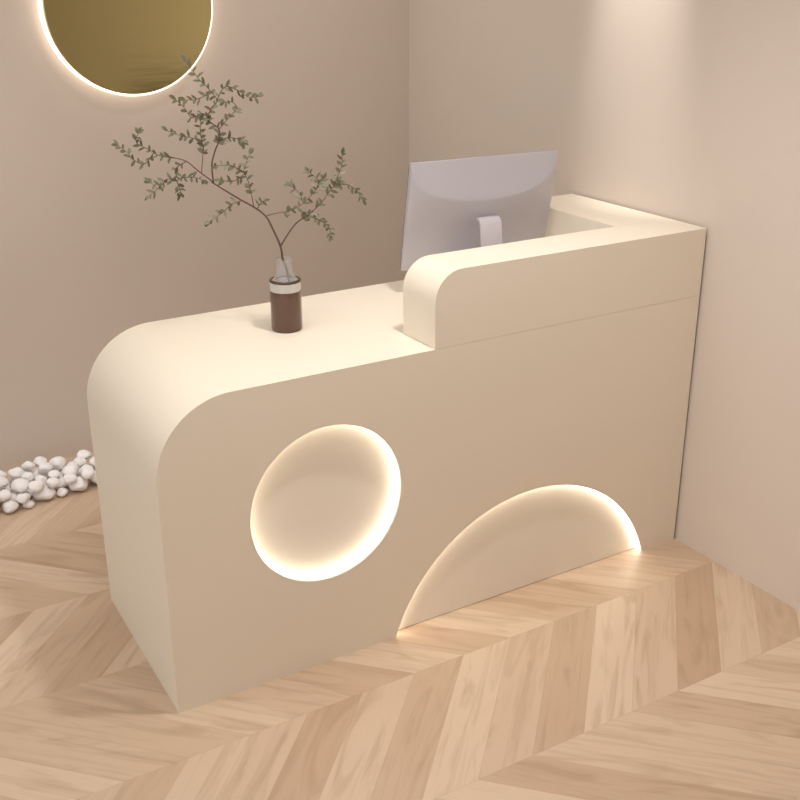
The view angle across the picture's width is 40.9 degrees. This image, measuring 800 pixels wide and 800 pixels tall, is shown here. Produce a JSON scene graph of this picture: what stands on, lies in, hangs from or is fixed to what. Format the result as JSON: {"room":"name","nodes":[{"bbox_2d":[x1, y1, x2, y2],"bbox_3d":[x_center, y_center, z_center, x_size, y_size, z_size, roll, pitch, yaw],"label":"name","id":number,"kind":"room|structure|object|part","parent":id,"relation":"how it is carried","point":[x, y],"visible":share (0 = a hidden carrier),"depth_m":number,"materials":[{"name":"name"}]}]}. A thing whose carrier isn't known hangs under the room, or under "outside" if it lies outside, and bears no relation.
{"room":"reception area","nodes":[
{"label":"reception area","id":0,"kind":"room"},
{"bbox_2d":[0,0,408,471],"bbox_3d":[-2.044,-0.913,3.321,5.072,2.750,0.150,-13,25,-29],"label":"wall","id":1,"kind":"structure","parent":0,"point":[85,261],"depth_m":4.08,"materials":[{"name":"paint"}]},
{"bbox_2d":[37,0,212,95],"bbox_3d":[-0.945,-1.377,3.730,0.614,0.614,0.042,-13,25,-29],"label":"wall mirror","id":2,"kind":"object","parent":1,"relation":"attached to","point":[118,47],"visible":0.97,"depth_m":3.75,"materials":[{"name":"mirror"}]},
{"bbox_2d":[0,452,799,799],"bbox_3d":[-0.515,1.359,1.515,5.072,0.120,6.050,-13,25,-29],"label":"floor","id":3,"kind":"structure","parent":0,"point":[659,672],"depth_m":2.79,"materials":[{"name":"brown wood"}]},
{"bbox_2d":[2,500,18,512],"bbox_3d":[-1.363,0.373,3.748,0.055,0.045,0.058,2,22,6],"label":"stone","id":4,"kind":"object","parent":3,"relation":"on","point":[9,506],"visible":1,"depth_m":3.73,"materials":[{"name":"white stone"}]},
{"bbox_2d":[0,489,12,501],"bbox_3d":[-1.381,0.334,3.741,0.052,0.041,0.050,-12,25,-27],"label":"stone","id":5,"kind":"object","parent":4,"relation":"on","point":[5,494],"visible":1,"depth_m":3.72,"materials":[{"name":"white stone"}]},
{"bbox_2d":[9,492,19,503],"bbox_3d":[-1.365,0.349,3.807,0.050,0.044,0.060,-14,26,-31],"label":"stone","id":6,"kind":"object","parent":3,"relation":"on","point":[13,498],"visible":0.32,"depth_m":3.78,"materials":[{"name":"white stone"}]},
{"bbox_2d":[11,478,28,492],"bbox_3d":[-1.348,0.306,3.801,0.066,0.052,0.066,-3,22,-8],"label":"stone","id":7,"kind":"object","parent":6,"relation":"on","point":[20,485],"visible":0.97,"depth_m":3.78,"materials":[{"name":"white stone"}]},
{"bbox_2d":[22,500,34,508],"bbox_3d":[-1.310,0.367,3.781,0.042,0.030,0.038,6,23,15],"label":"stone","id":8,"kind":"object","parent":3,"relation":"on","point":[29,504],"visible":0.94,"depth_m":3.77,"materials":[{"name":"white stone"}]},
{"bbox_2d":[16,493,29,503],"bbox_3d":[-1.323,0.343,3.760,0.046,0.036,0.046,3,22,6],"label":"stone","id":9,"kind":"object","parent":8,"relation":"on","point":[22,498],"visible":1,"depth_m":3.74,"materials":[{"name":"white stone"}]},
{"bbox_2d":[25,489,32,497],"bbox_3d":[-1.333,0.336,3.858,0.037,0.029,0.037,15,27,33],"label":"stone","id":10,"kind":"object","parent":3,"relation":"on","point":[29,491],"visible":0.35,"depth_m":3.85,"materials":[{"name":"white stone"}]},
{"bbox_2d":[33,468,48,479],"bbox_3d":[-1.327,0.277,3.968,0.069,0.056,0.071,-16,27,-35],"label":"stone","id":11,"kind":"object","parent":3,"relation":"on","point":[35,472],"visible":0.29,"depth_m":3.94,"materials":[{"name":"white stone"}]},
{"bbox_2d":[33,456,46,465],"bbox_3d":[-1.341,0.230,3.989,0.050,0.036,0.046,4,22,10],"label":"stone","id":12,"kind":"object","parent":11,"relation":"on","point":[38,460],"visible":0.82,"depth_m":3.98,"materials":[{"name":"white stone"}]},
{"bbox_2d":[38,462,52,473],"bbox_3d":[-1.303,0.247,3.932,0.053,0.042,0.052,-6,23,-14],"label":"stone","id":13,"kind":"object","parent":11,"relation":"on","point":[44,467],"visible":0.95,"depth_m":3.91,"materials":[{"name":"white stone"}]},
{"bbox_2d":[33,485,55,500],"bbox_3d":[-1.271,0.333,3.829,0.079,0.057,0.065,-9,24,-22],"label":"stone","id":14,"kind":"object","parent":3,"relation":"on","point":[47,493],"visible":0.8,"depth_m":3.81,"materials":[{"name":"white stone"}]},
{"bbox_2d":[28,479,43,491],"bbox_3d":[-1.287,0.301,3.791,0.055,0.042,0.054,-7,23,-16],"label":"stone","id":15,"kind":"object","parent":14,"relation":"on","point":[37,485],"visible":1,"depth_m":3.77,"materials":[{"name":"white stone"}]},
{"bbox_2d":[35,475,46,481],"bbox_3d":[-1.292,0.287,3.849,0.043,0.036,0.046,8,23,20],"label":"stone","id":16,"kind":"object","parent":14,"relation":"on","point":[37,477],"visible":0.55,"depth_m":3.84,"materials":[{"name":"white stone"}]},
{"bbox_2d":[46,477,59,487],"bbox_3d":[-1.239,0.294,3.823,0.044,0.035,0.042,10,24,24],"label":"stone","id":17,"kind":"object","parent":14,"relation":"on","point":[52,482],"visible":1,"depth_m":3.81,"materials":[{"name":"white stone"}]},
{"bbox_2d":[54,475,68,488],"bbox_3d":[-1.240,0.302,3.914,0.066,0.052,0.060,-17,27,-35],"label":"stone","id":18,"kind":"object","parent":3,"relation":"on","point":[62,484],"visible":0.35,"depth_m":3.89,"materials":[{"name":"white stone"}]},
{"bbox_2d":[48,470,59,477],"bbox_3d":[-1.253,0.272,3.885,0.043,0.035,0.045,-14,26,-30],"label":"stone","id":19,"kind":"object","parent":18,"relation":"on","point":[53,473],"visible":0.8,"depth_m":3.87,"materials":[{"name":"white stone"}]},
{"bbox_2d":[61,463,78,475],"bbox_3d":[-1.210,0.258,3.927,0.060,0.049,0.068,2,22,4],"label":"stone","id":20,"kind":"object","parent":18,"relation":"on","point":[73,468],"visible":0.8,"depth_m":3.91,"materials":[{"name":"white stone"}]},
{"bbox_2d":[57,488,67,496],"bbox_3d":[-1.218,0.333,3.863,0.040,0.032,0.042,-7,23,-17],"label":"stone","id":21,"kind":"object","parent":3,"relation":"on","point":[62,492],"visible":1,"depth_m":3.85,"materials":[{"name":"white stone"}]},
{"bbox_2d":[68,476,88,490],"bbox_3d":[-1.168,0.306,3.899,0.069,0.054,0.072,7,23,16],"label":"stone","id":22,"kind":"object","parent":3,"relation":"on","point":[81,484],"visible":0.85,"depth_m":3.88,"materials":[{"name":"white stone"}]},
{"bbox_2d":[63,473,77,483],"bbox_3d":[-1.188,0.284,3.858,0.051,0.040,0.047,10,24,23],"label":"stone","id":23,"kind":"object","parent":22,"relation":"on","point":[69,478],"visible":1,"depth_m":3.84,"materials":[{"name":"white stone"}]},
{"bbox_2d":[81,467,94,478],"bbox_3d":[-1.137,0.268,3.893,0.053,0.041,0.052,6,23,15],"label":"stone","id":24,"kind":"object","parent":22,"relation":"on","point":[86,473],"visible":1,"depth_m":3.88,"materials":[{"name":"white stone"}]},
{"bbox_2d":[76,467,80,476],"bbox_3d":[-1.173,0.272,3.989,0.062,0.048,0.061,-4,22,-9],"label":"stone","id":25,"kind":"object","parent":3,"relation":"on","point":[78,474],"visible":0.2,"depth_m":3.96,"materials":[{"name":"white stone"}]},
{"bbox_2d":[73,457,86,466],"bbox_3d":[-1.194,0.232,3.993,0.051,0.039,0.045,-12,25,-27],"label":"stone","id":26,"kind":"object","parent":25,"relation":"on","point":[80,461],"visible":0.73,"depth_m":3.98,"materials":[{"name":"white stone"}]},
{"bbox_2d":[90,470,96,483],"bbox_3d":[-1.111,0.285,3.951,0.065,0.054,0.070,-16,27,-34],"label":"stone","id":27,"kind":"object","parent":3,"relation":"on","point":[93,479],"visible":0.27,"depth_m":3.92,"materials":[{"name":"white stone"}]},
{"bbox_2d":[81,464,92,470],"bbox_3d":[-1.151,0.254,3.941,0.041,0.036,0.050,6,23,14],"label":"stone","id":28,"kind":"object","parent":27,"relation":"on","point":[85,465],"visible":0.47,"depth_m":3.93,"materials":[{"name":"white stone"}]},
{"bbox_2d":[87,194,706,712],"bbox_3d":[0.012,0.048,3.201,1.724,1.050,0.618,-13,25,-29],"label":"reception desk","id":29,"kind":"object","parent":3,"relation":"on","point":[478,424],"visible":1,"depth_m":2.90,"materials":[{"name":"beige paint"}]},
{"bbox_2d":[269,256,301,332],"bbox_3d":[-0.312,-0.289,2.919,0.086,0.198,0.086,-13,25,-29],"label":"glass vase","id":30,"kind":"object","parent":29,"relation":"on","point":[285,287],"visible":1,"depth_m":2.89,"materials":[{"name":"brown glass"}]},
{"bbox_2d":[111,53,366,259],"bbox_3d":[-0.419,-0.535,2.806,0.661,0.718,0.175,0,22,0],"label":"leafy branch","id":31,"kind":"object","parent":30,"relation":"in","point":[218,139],"visible":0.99,"depth_m":2.78,"materials":[{"name":"green plant"}]},
{"bbox_3d":[-0.457,-0.423,2.867,0.324,0.465,0.011,0,22,0],"label":"stem","id":32,"kind":"part","parent":31,"relation":"part of","materials":[{"name":"brown plant"}]},
{"bbox_3d":[-0.203,0.259,2.801,0.435,0.435,0.004,-13,25,-29],"label":"niche panel","id":33,"kind":"part","parent":29,"relation":"part of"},
{"bbox_2d":[400,150,557,270],"bbox_3d":[0.243,-0.537,3.252,0.503,0.407,0.187,-11,24,-25],"label":"desktop monitor","id":34,"kind":"object","parent":29,"relation":"on","point":[458,204],"visible":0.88,"depth_m":3.20,"materials":[{"name":"silver metal"}]},
{"bbox_3d":[0.374,0.415,3.230,0.927,0.341,0.004,-13,25,-29],"label":"niche panel","id":35,"kind":"part","parent":29,"relation":"part of","materials":[{"name":"beige paint"}]},
{"label":"stone","id":36,"kind":"object","parent":3,"relation":"on","visible":0},
{"bbox_2d":[0,475,8,488],"bbox_3d":[-1.427,0.294,3.809,0.064,0.050,0.059,-15,26,-32],"label":"stone","id":37,"kind":"object","parent":36,"relation":"on","point":[4,482],"visible":1,"depth_m":3.80,"materials":[{"name":"white stone"}]},
{"label":"stone","id":38,"kind":"object","parent":3,"relation":"on","visible":0},
{"bbox_2d":[8,467,22,478],"bbox_3d":[-1.400,0.265,3.900,0.051,0.042,0.054,-15,26,-32],"label":"stone","id":39,"kind":"object","parent":38,"relation":"on","point":[16,472],"visible":0.94,"depth_m":3.88,"materials":[{"name":"white stone"}]},
{"bbox_2d":[21,461,34,469],"bbox_3d":[-1.370,0.241,3.950,0.050,0.036,0.042,4,22,10],"label":"stone","id":40,"kind":"object","parent":38,"relation":"on","point":[27,465],"visible":1,"depth_m":3.93,"materials":[{"name":"white stone"}]},
{"bbox_3d":[-1.450,0.307,3.908,0.064,0.046,0.054,-11,24,-25],"label":"stone","id":41,"kind":"object","parent":3,"relation":"on","visible":0},
{"bbox_2d":[0,470,6,477],"bbox_3d":[-1.454,0.272,3.887,0.054,0.039,0.046,-3,22,-8],"label":"stone","id":42,"kind":"object","parent":41,"relation":"on","point":[2,473],"visible":0.72,"depth_m":3.88,"materials":[{"name":"white stone"}]},
{"bbox_3d":[-1.227,0.255,4.033,0.064,0.050,0.064,13,25,29],"label":"stone","id":43,"kind":"object","parent":3,"relation":"on","visible":0},
{"bbox_2d":[76,450,91,459],"bbox_3d":[-1.190,0.208,4.040,0.050,0.042,0.059,6,23,15],"label":"stone","id":44,"kind":"object","parent":43,"relation":"on","point":[85,454],"visible":0.86,"depth_m":4.02,"materials":[{"name":"white stone"}]},
{"bbox_3d":[-1.355,0.311,3.897,0.061,0.047,0.055,2,22,5],"label":"stone","id":45,"kind":"object","parent":3,"relation":"on","visible":0},
{"bbox_2d":[21,472,34,481],"bbox_3d":[-1.345,0.279,3.871,0.047,0.040,0.051,-14,26,-30],"label":"stone","id":46,"kind":"object","parent":45,"relation":"on","point":[29,476],"visible":0.73,"depth_m":3.86,"materials":[{"name":"white stone"}]},
{"label":"stone","id":47,"kind":"object","parent":3,"relation":"on","visible":0},
{"bbox_2d":[49,456,66,470],"bbox_3d":[-1.275,0.236,3.994,0.063,0.051,0.064,20,30,41],"label":"stone","id":48,"kind":"object","parent":47,"relation":"on","point":[58,462],"visible":0.88,"depth_m":3.97,"materials":[{"name":"white stone"}]},
{"bbox_2d":[409,0,799,610],"bbox_3d":[1.627,-0.428,2.099,0.150,2.750,5.900,-13,25,-29],"label":"wall","id":49,"kind":"structure","parent":0,"point":[687,111],"depth_m":3.25,"materials":[{"name":"paint"}]},
{"bbox_3d":[-1.071,0.247,3.980,0.057,0.044,0.061,-10,24,-23],"label":"stone","id":50,"kind":"object","parent":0,"visible":0},
{"bbox_2d":[89,456,94,466],"bbox_3d":[-1.126,0.225,3.991,0.064,0.046,0.058,-7,23,-16],"label":"stone","id":51,"kind":"object","parent":50,"relation":"on","point":[91,461],"visible":0.3,"depth_m":3.97,"materials":[{"name":"white stone"}]}
]}

